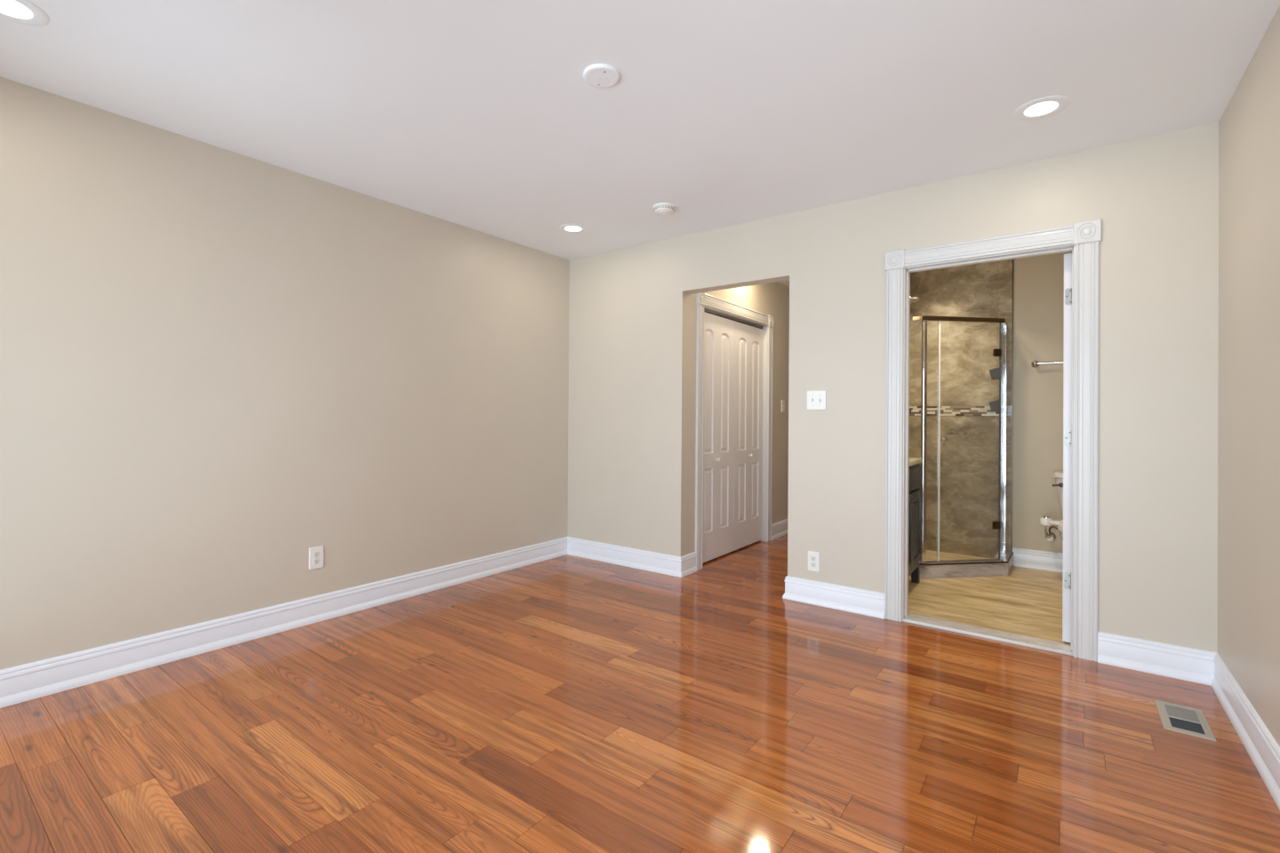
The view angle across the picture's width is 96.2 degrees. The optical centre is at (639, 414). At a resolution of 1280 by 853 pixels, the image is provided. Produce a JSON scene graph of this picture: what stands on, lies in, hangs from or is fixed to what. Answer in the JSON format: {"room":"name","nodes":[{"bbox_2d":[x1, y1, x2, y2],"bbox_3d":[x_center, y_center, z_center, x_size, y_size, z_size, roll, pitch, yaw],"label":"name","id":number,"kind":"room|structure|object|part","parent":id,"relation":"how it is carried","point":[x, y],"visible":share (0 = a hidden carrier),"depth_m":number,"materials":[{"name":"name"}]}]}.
{"room":"empty bedroom","nodes":[
{"label":"empty bedroom","id":0,"kind":"room"},
{"bbox_2d":[0,76,569,670],"bbox_3d":[-1.731,-0.076,3.339,0.120,2.440,3.900,0,0,36],"label":"wall","id":1,"kind":"structure","parent":0,"point":[220,367],"depth_m":2.85,"materials":[{"name":"beige paint"}]},
{"bbox_2d":[0,536,567,708],"bbox_3d":[-1.717,1.074,3.243,0.024,0.140,3.780,0,0,36],"label":"baseboard","id":2,"kind":"structure","parent":1,"relation":"attached to","point":[45,677],"depth_m":2.84,"materials":[{"name":"white paint"}]},
{"bbox_2d":[309,545,323,569],"bbox_3d":[-1.783,0.793,3.165,0.008,0.120,0.074,0,0,36],"label":"wall outlet","id":3,"kind":"object","parent":1,"relation":"attached to","point":[316,554],"visible":1,"depth_m":3.16,"materials":[{"name":"white plastic"}]},
{"bbox_2d":[313,559,319,564],"bbox_3d":[-1.782,0.813,3.164,0.003,0.027,0.034,0,0,36],"label":"receptacle","id":4,"kind":"object","parent":3,"relation":"attached to","point":[316,561],"depth_m":3.16,"materials":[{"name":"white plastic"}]},
{"bbox_2d":[313,552,319,557],"bbox_3d":[-1.781,0.774,3.164,0.003,0.027,0.034,0,0,36],"label":"receptacle","id":5,"kind":"object","parent":3,"relation":"attached to","point":[316,554],"depth_m":3.16,"materials":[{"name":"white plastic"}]},
{"bbox_2d":[0,534,1279,852],"bbox_3d":[0.782,1.188,3.323,3.950,0.050,6.880,0,0,36],"label":"floor","id":6,"kind":"structure","parent":0,"point":[567,703],"depth_m":2.04,"materials":[{"name":"brown wood"}]},
{"bbox_2d":[908,457,922,583],"bbox_3d":[1.609,0.739,3.882,0.489,0.866,0.635,0,0,36],"label":"vanity","id":7,"kind":"object","parent":6,"relation":"on","point":[915,494],"visible":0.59,"depth_m":3.85,"materials":[{"name":"grey paint"}]},
{"bbox_3d":[1.683,0.761,3.642,0.032,0.490,0.294,0,0,36],"label":"cabinet door","id":8,"kind":"part","parent":7,"relation":"part of","materials":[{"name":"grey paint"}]},
{"bbox_3d":[1.768,0.428,3.768,0.018,0.164,0.615,0,0,36],"label":"drawer rail","id":9,"kind":"part","parent":7,"relation":"part of","materials":[{"name":"grey paint"}]},
{"bbox_3d":[1.781,0.420,3.758,0.014,0.124,0.591,0,0,36],"label":"drawer","id":10,"kind":"part","parent":7,"relation":"part of","materials":[{"name":"grey paint"}]},
{"bbox_3d":[1.859,0.764,3.881,0.032,0.490,0.294,0,0,36],"label":"cabinet door","id":11,"kind":"part","parent":7,"relation":"part of","materials":[{"name":"grey paint"}]},
{"bbox_3d":[1.916,1.107,4.003,0.055,0.135,0.050,0,0,36],"label":"leg","id":12,"kind":"part","parent":7,"relation":"part of","materials":[{"name":"grey paint"}]},
{"bbox_2d":[909,457,922,466],"bbox_3d":[1.600,0.322,3.892,0.460,0.032,0.635,0,0,36],"label":"countertop","id":13,"kind":"structure","parent":7,"relation":"on","point":[913,461],"depth_m":3.86,"materials":[{"name":"beige stone"}]},
{"bbox_2d":[908,296,1013,578],"bbox_3d":[2.297,0.091,4.423,0.932,2.176,0.839,0,0,36],"label":"shower","id":14,"kind":"object","parent":6,"relation":"on","point":[933,564],"visible":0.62,"depth_m":4.16,"materials":[{"name":"clear glass"}]},
{"bbox_3d":[2.047,0.196,4.141,0.028,1.748,0.028,0,0,-8],"label":"corner post","id":15,"kind":"part","parent":14,"relation":"part of","materials":[{"name":"silver metal"}]},
{"bbox_3d":[2.108,0.198,4.150,0.100,1.746,0.008,0,0,-8],"label":"fixed glass","id":16,"kind":"part","parent":14,"relation":"part of","materials":[{"name":"clear glass"}]},
{"bbox_3d":[2.199,0.182,4.141,0.032,0.032,0.042,0,0,-8],"label":"door knob","id":17,"kind":"part","parent":14,"relation":"part of","materials":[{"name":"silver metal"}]},
{"bbox_3d":[2.472,-0.688,4.257,0.964,0.032,0.223,1,0,-21],"label":"header rail","id":18,"kind":"part","parent":14,"relation":"part of","materials":[{"name":"silver metal"}]},
{"bbox_3d":[2.344,1.071,4.178,0.653,0.009,0.024,0,0,-8],"label":"sill rail","id":19,"kind":"part","parent":14,"relation":"part of","materials":[{"name":"silver metal"}]},
{"bbox_3d":[2.408,0.202,4.193,0.485,1.725,0.008,0,0,-8],"label":"glass door","id":20,"kind":"part","parent":14,"relation":"part of","materials":[{"name":"clear glass"}]},
{"bbox_2d":[989,368,999,412],"bbox_3d":[2.696,-0.339,4.352,0.074,0.671,0.138,0,0,36],"label":"shower caddy","id":21,"kind":"object","parent":14,"relation":"hanging from","point":[994,405],"visible":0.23,"depth_m":4.30,"materials":[{"name":"grey plastic"}]},
{"bbox_2d":[989,400,999,412],"bbox_3d":[2.691,-0.061,4.352,0.068,0.090,0.138,0,0,36],"label":"basket","id":22,"kind":"object","parent":21,"relation":"on","point":[994,405],"depth_m":4.30,"materials":[{"name":"grey plastic"}]},
{"bbox_2d":[989,368,999,380],"bbox_3d":[2.693,-0.305,4.354,0.068,0.085,0.138,0,0,36],"label":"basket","id":23,"kind":"object","parent":21,"relation":"on","point":[994,372],"depth_m":4.30,"materials":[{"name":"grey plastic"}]},
{"bbox_3d":[2.764,0.204,4.373,0.008,1.746,0.340,0,0,36],"label":"return glass","id":24,"kind":"part","parent":14,"relation":"part of","materials":[{"name":"clear glass"}]},
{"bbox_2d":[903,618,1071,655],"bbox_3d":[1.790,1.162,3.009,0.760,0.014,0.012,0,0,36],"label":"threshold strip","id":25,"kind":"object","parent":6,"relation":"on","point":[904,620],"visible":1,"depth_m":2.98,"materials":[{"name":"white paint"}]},
{"bbox_2d":[904,613,1071,652],"bbox_3d":[1.829,1.163,3.062,0.760,0.013,0.120,0,0,36],"label":"threshold","id":26,"kind":"object","parent":6,"relation":"on","point":[1016,637],"visible":0.77,"depth_m":3.04,"materials":[{"name":"stone"}]},
{"bbox_2d":[1040,471,1063,541],"bbox_3d":[3.045,0.803,3.920,0.515,0.760,0.774,0,0,36],"label":"toilet","id":27,"kind":"object","parent":6,"relation":"on","point":[1045,521],"visible":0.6,"depth_m":4.15,"materials":[{"name":"white ceramic"}]},
{"bbox_3d":[2.886,0.765,4.078,0.072,0.051,0.072,0,0,36],"label":"control knob","id":28,"kind":"part","parent":27,"relation":"part of","materials":[{"name":"white plastic"}]},
{"bbox_3d":[2.954,0.766,4.038,0.120,0.028,0.075,0,0,36],"label":"wash arm","id":29,"kind":"part","parent":27,"relation":"part of","materials":[{"name":"white ceramic"}]},
{"bbox_3d":[3.019,0.512,4.146,0.071,0.032,0.025,0,0,36],"label":"flush lever","id":30,"kind":"part","parent":27,"relation":"part of","materials":[{"name":"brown metal"}]},
{"bbox_3d":[3.237,0.446,4.117,0.442,0.042,0.208,0,0,36],"label":"tank lid","id":31,"kind":"part","parent":27,"relation":"part of","materials":[{"name":"white ceramic"}]},
{"bbox_3d":[3.238,0.619,4.119,0.422,0.303,0.194,0,0,36],"label":"tank","id":32,"kind":"part","parent":27,"relation":"part of","materials":[{"name":"white ceramic"}]},
{"bbox_3d":[3.017,0.751,3.821,0.380,0.027,0.580,0,0,36],"label":"seat lid","id":33,"kind":"part","parent":27,"relation":"part of","materials":[{"name":"white plastic"}]},
{"bbox_2d":[1154,699,1216,742],"bbox_3d":[2.075,1.165,2.192,0.140,0.004,0.271,0,0,36],"label":"floor vent","id":34,"kind":"object","parent":6,"relation":"in","point":[1173,717],"visible":1,"depth_m":2.18,"materials":[{"name":"beige metal"}]},
{"bbox_3d":[2.107,1.166,2.233,0.090,0.002,0.113,0,0,36],"label":"damper plate","id":35,"kind":"part","parent":34,"relation":"part of","materials":[{"name":"grey metal"}]},
{"bbox_2d":[0,0,1279,287],"bbox_3d":[0.756,-1.320,3.355,4.093,0.114,7.100,0,0,36],"label":"ceiling","id":36,"kind":"structure","parent":0,"point":[482,116],"depth_m":2.27,"materials":[{"name":"white paint"}]},
{"bbox_2d":[0,0,49,26],"bbox_3d":[-2.022,-1.303,1.833,0.192,0.004,0.192,0,0,36],"label":"recessed light","id":37,"kind":"object","parent":36,"relation":"in","point":[21,12],"visible":1,"depth_m":1.86,"materials":[{"name":"white paint"}]},
{"bbox_2d":[559,224,586,232],"bbox_3d":[-0.463,-1.281,3.969,0.192,0.004,0.192,0,0,36],"label":"recessed light","id":38,"kind":"object","parent":36,"relation":"in","point":[566,228],"visible":1,"depth_m":3.96,"materials":[{"name":"white paint"}]},
{"bbox_2d":[652,202,675,215],"bbox_3d":[0.148,-1.259,3.551,0.140,0.042,0.140,0,0,36],"label":"smoke detector","id":39,"kind":"object","parent":36,"relation":"attached to","point":[663,209],"visible":1,"depth_m":3.51,"materials":[{"name":"white plastic"}]},
{"bbox_2d":[1013,96,1069,120],"bbox_3d":[1.672,-1.273,2.394,0.192,0.004,0.192,0,0,36],"label":"recessed light","id":40,"kind":"object","parent":36,"relation":"in","point":[1045,107],"visible":1,"depth_m":2.38,"materials":[{"name":"white paint"}]},
{"bbox_2d":[689,281,789,553],"bbox_3d":[1.208,-0.044,5.445,0.120,2.440,2.980,0,0,36],"label":"wall","id":41,"kind":"structure","parent":0,"point":[772,299],"depth_m":5.45,"materials":[{"name":"beige paint"}]},
{"bbox_2d":[680,552,697,577],"bbox_3d":[0.351,1.094,4.171,0.024,0.140,0.220,0,0,36],"label":"baseboard","id":42,"kind":"structure","parent":41,"relation":"attached to","point":[688,562],"depth_m":4.17,"materials":[{"name":"white paint"}]},
{"bbox_2d":[702,308,763,563],"bbox_3d":[0.789,0.171,4.841,0.070,1.970,1.166,0,0,36],"label":"door","id":43,"kind":"structure","parent":41,"relation":"in","point":[733,348],"depth_m":4.82,"materials":[{"name":"white paint"}]},
{"bbox_2d":[695,292,774,570],"bbox_3d":[0.781,0.126,4.847,0.146,2.088,1.376,0,0,36],"label":"door frame","id":44,"kind":"structure","parent":41,"relation":"attached to","point":[702,300],"depth_m":4.74,"materials":[{"name":"white paint"}]},
{"bbox_3d":[0.448,0.171,4.302,0.018,1.989,0.090,0,0,36],"label":"casing leg","id":45,"kind":"part","parent":44,"relation":"part of","materials":[{"name":"white paint"}]},
{"bbox_3d":[1.204,0.181,5.325,0.018,1.989,0.090,0,0,36],"label":"casing leg","id":46,"kind":"part","parent":44,"relation":"part of","materials":[{"name":"white paint"}]},
{"bbox_2d":[771,519,787,540],"bbox_3d":[1.684,1.112,5.975,0.024,0.140,1.542,0,0,36],"label":"baseboard","id":47,"kind":"structure","parent":41,"relation":"attached to","point":[780,529],"depth_m":5.50,"materials":[{"name":"white paint"}]},
{"bbox_2d":[781,400,784,412],"bbox_3d":[1.397,-0.077,5.585,0.018,0.118,0.074,0,0,36],"label":"light switch","id":48,"kind":"object","parent":41,"relation":"attached to","point":[782,401],"visible":1,"depth_m":5.58,"materials":[{"name":"white plastic"}]},
{"bbox_2d":[567,121,1218,653],"bbox_3d":[1.038,-0.054,3.643,3.973,2.440,0.120,0,0,36],"label":"wall","id":49,"kind":"structure","parent":0,"point":[1156,198],"depth_m":3.31,"materials":[{"name":"beige paint"}]},
{"bbox_2d":[567,536,681,577],"bbox_3d":[-0.154,1.091,4.423,1.136,0.140,0.024,0,0,36],"label":"baseboard","id":50,"kind":"structure","parent":49,"relation":"attached to","point":[668,564],"depth_m":4.38,"materials":[{"name":"white paint"}]},
{"bbox_2d":[808,551,819,572],"bbox_3d":[1.068,0.908,3.532,0.074,0.120,0.008,0,0,36],"label":"wall outlet","id":51,"kind":"object","parent":49,"relation":"attached to","point":[813,557],"visible":1,"depth_m":3.53,"materials":[{"name":"white plastic"}]},
{"bbox_2d":[807,390,826,409],"bbox_3d":[1.081,-0.085,3.526,0.120,0.118,0.018,0,0,36],"label":"light switch","id":52,"kind":"object","parent":49,"relation":"attached to","point":[816,400],"visible":1,"depth_m":3.52,"materials":[{"name":"white plastic"}]},
{"bbox_2d":[782,576,884,619],"bbox_3d":[1.152,1.096,3.458,0.608,0.140,0.024,0,0,36],"label":"baseboard","id":53,"kind":"structure","parent":49,"relation":"attached to","point":[862,602],"depth_m":3.44,"materials":[{"name":"white paint"}]},
{"bbox_2d":[884,218,1101,662],"bbox_3d":[1.822,0.123,3.047,0.966,2.093,0.147,0,0,36],"label":"door frame","id":54,"kind":"structure","parent":49,"relation":"attached to","point":[1086,236],"depth_m":2.83,"materials":[{"name":"white paint"}]},
{"bbox_3d":[1.442,0.171,3.257,0.090,1.994,0.018,0,0,36],"label":"casing leg","id":55,"kind":"part","parent":54,"relation":"part of","materials":[{"name":"white paint"}]},
{"bbox_3d":[2.135,0.173,2.745,0.090,1.994,0.018,0,0,36],"label":"casing leg","id":56,"kind":"part","parent":54,"relation":"part of","materials":[{"name":"white paint"}]},
{"bbox_2d":[1062,253,1071,642],"bbox_3d":[2.380,0.172,3.195,0.040,1.960,0.764,0,0,36],"label":"door","id":57,"kind":"structure","parent":49,"relation":"in","point":[1068,258],"depth_m":2.90,"materials":[{"name":"white paint"}]},
{"bbox_2d":[1097,632,1216,685],"bbox_3d":[2.325,1.101,2.591,0.405,0.140,0.024,0,0,36],"label":"baseboard","id":58,"kind":"structure","parent":49,"relation":"attached to","point":[1160,659],"depth_m":2.59,"materials":[{"name":"white paint"}]},
{"bbox_2d":[1012,251,1071,553],"bbox_3d":[2.962,-0.035,4.533,1.890,2.440,0.100,0,0,36],"label":"wall","id":59,"kind":"structure","parent":0,"point":[1038,281],"depth_m":4.41,"materials":[{"name":"beige paint"}]},
{"bbox_2d":[909,259,1012,559],"bbox_3d":[2.542,-0.037,4.775,0.926,2.440,0.010,0,0,36],"label":"tiled wall","id":60,"kind":"structure","parent":59,"relation":"attached to","point":[969,461],"depth_m":4.69,"materials":[{"name":"brown tile"}]},
{"bbox_2d":[909,406,1011,415],"bbox_3d":[2.272,-0.029,4.403,0.916,0.080,0.909,0,0,36],"label":"mosaic band","id":61,"kind":"object","parent":60,"relation":"attached to","point":[914,411],"visible":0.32,"depth_m":4.71,"materials":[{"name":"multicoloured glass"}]},
{"bbox_2d":[1010,259,1013,551],"bbox_3d":[2.916,-0.036,4.497,0.008,2.440,0.013,0,0,36],"label":"strip","id":62,"kind":"object","parent":59,"relation":"attached to","point":[1012,260],"visible":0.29,"depth_m":4.49,"materials":[{"name":"brown metal"}]},
{"bbox_2d":[1012,547,1063,572],"bbox_3d":[3.292,1.116,4.200,0.955,0.140,0.024,0,0,36],"label":"baseboard","id":63,"kind":"structure","parent":59,"relation":"attached to","point":[1025,558],"depth_m":4.38,"materials":[{"name":"white paint"}]},
{"bbox_2d":[1031,360,1063,367],"bbox_3d":[3.251,-0.383,4.213,0.629,0.052,0.076,0,0,36],"label":"towel bar","id":64,"kind":"object","parent":59,"relation":"attached to","point":[1035,364],"visible":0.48,"depth_m":4.33,"materials":[{"name":"silver metal"}]},
{"bbox_2d":[1217,5,1279,747],"bbox_3d":[1.429,-0.063,0.930,0.120,2.440,3.780,0,0,36],"label":"wall","id":65,"kind":"structure","parent":0,"point":[1249,127],"depth_m":2.04,"materials":[{"name":"beige paint"}]},
{"bbox_2d":[1210,653,1279,810],"bbox_3d":[1.362,1.086,0.968,0.024,0.140,3.780,0,0,36],"label":"baseboard","id":66,"kind":"structure","parent":65,"relation":"attached to","point":[1262,748],"depth_m":2.00,"materials":[{"name":"white paint"}]}
]}

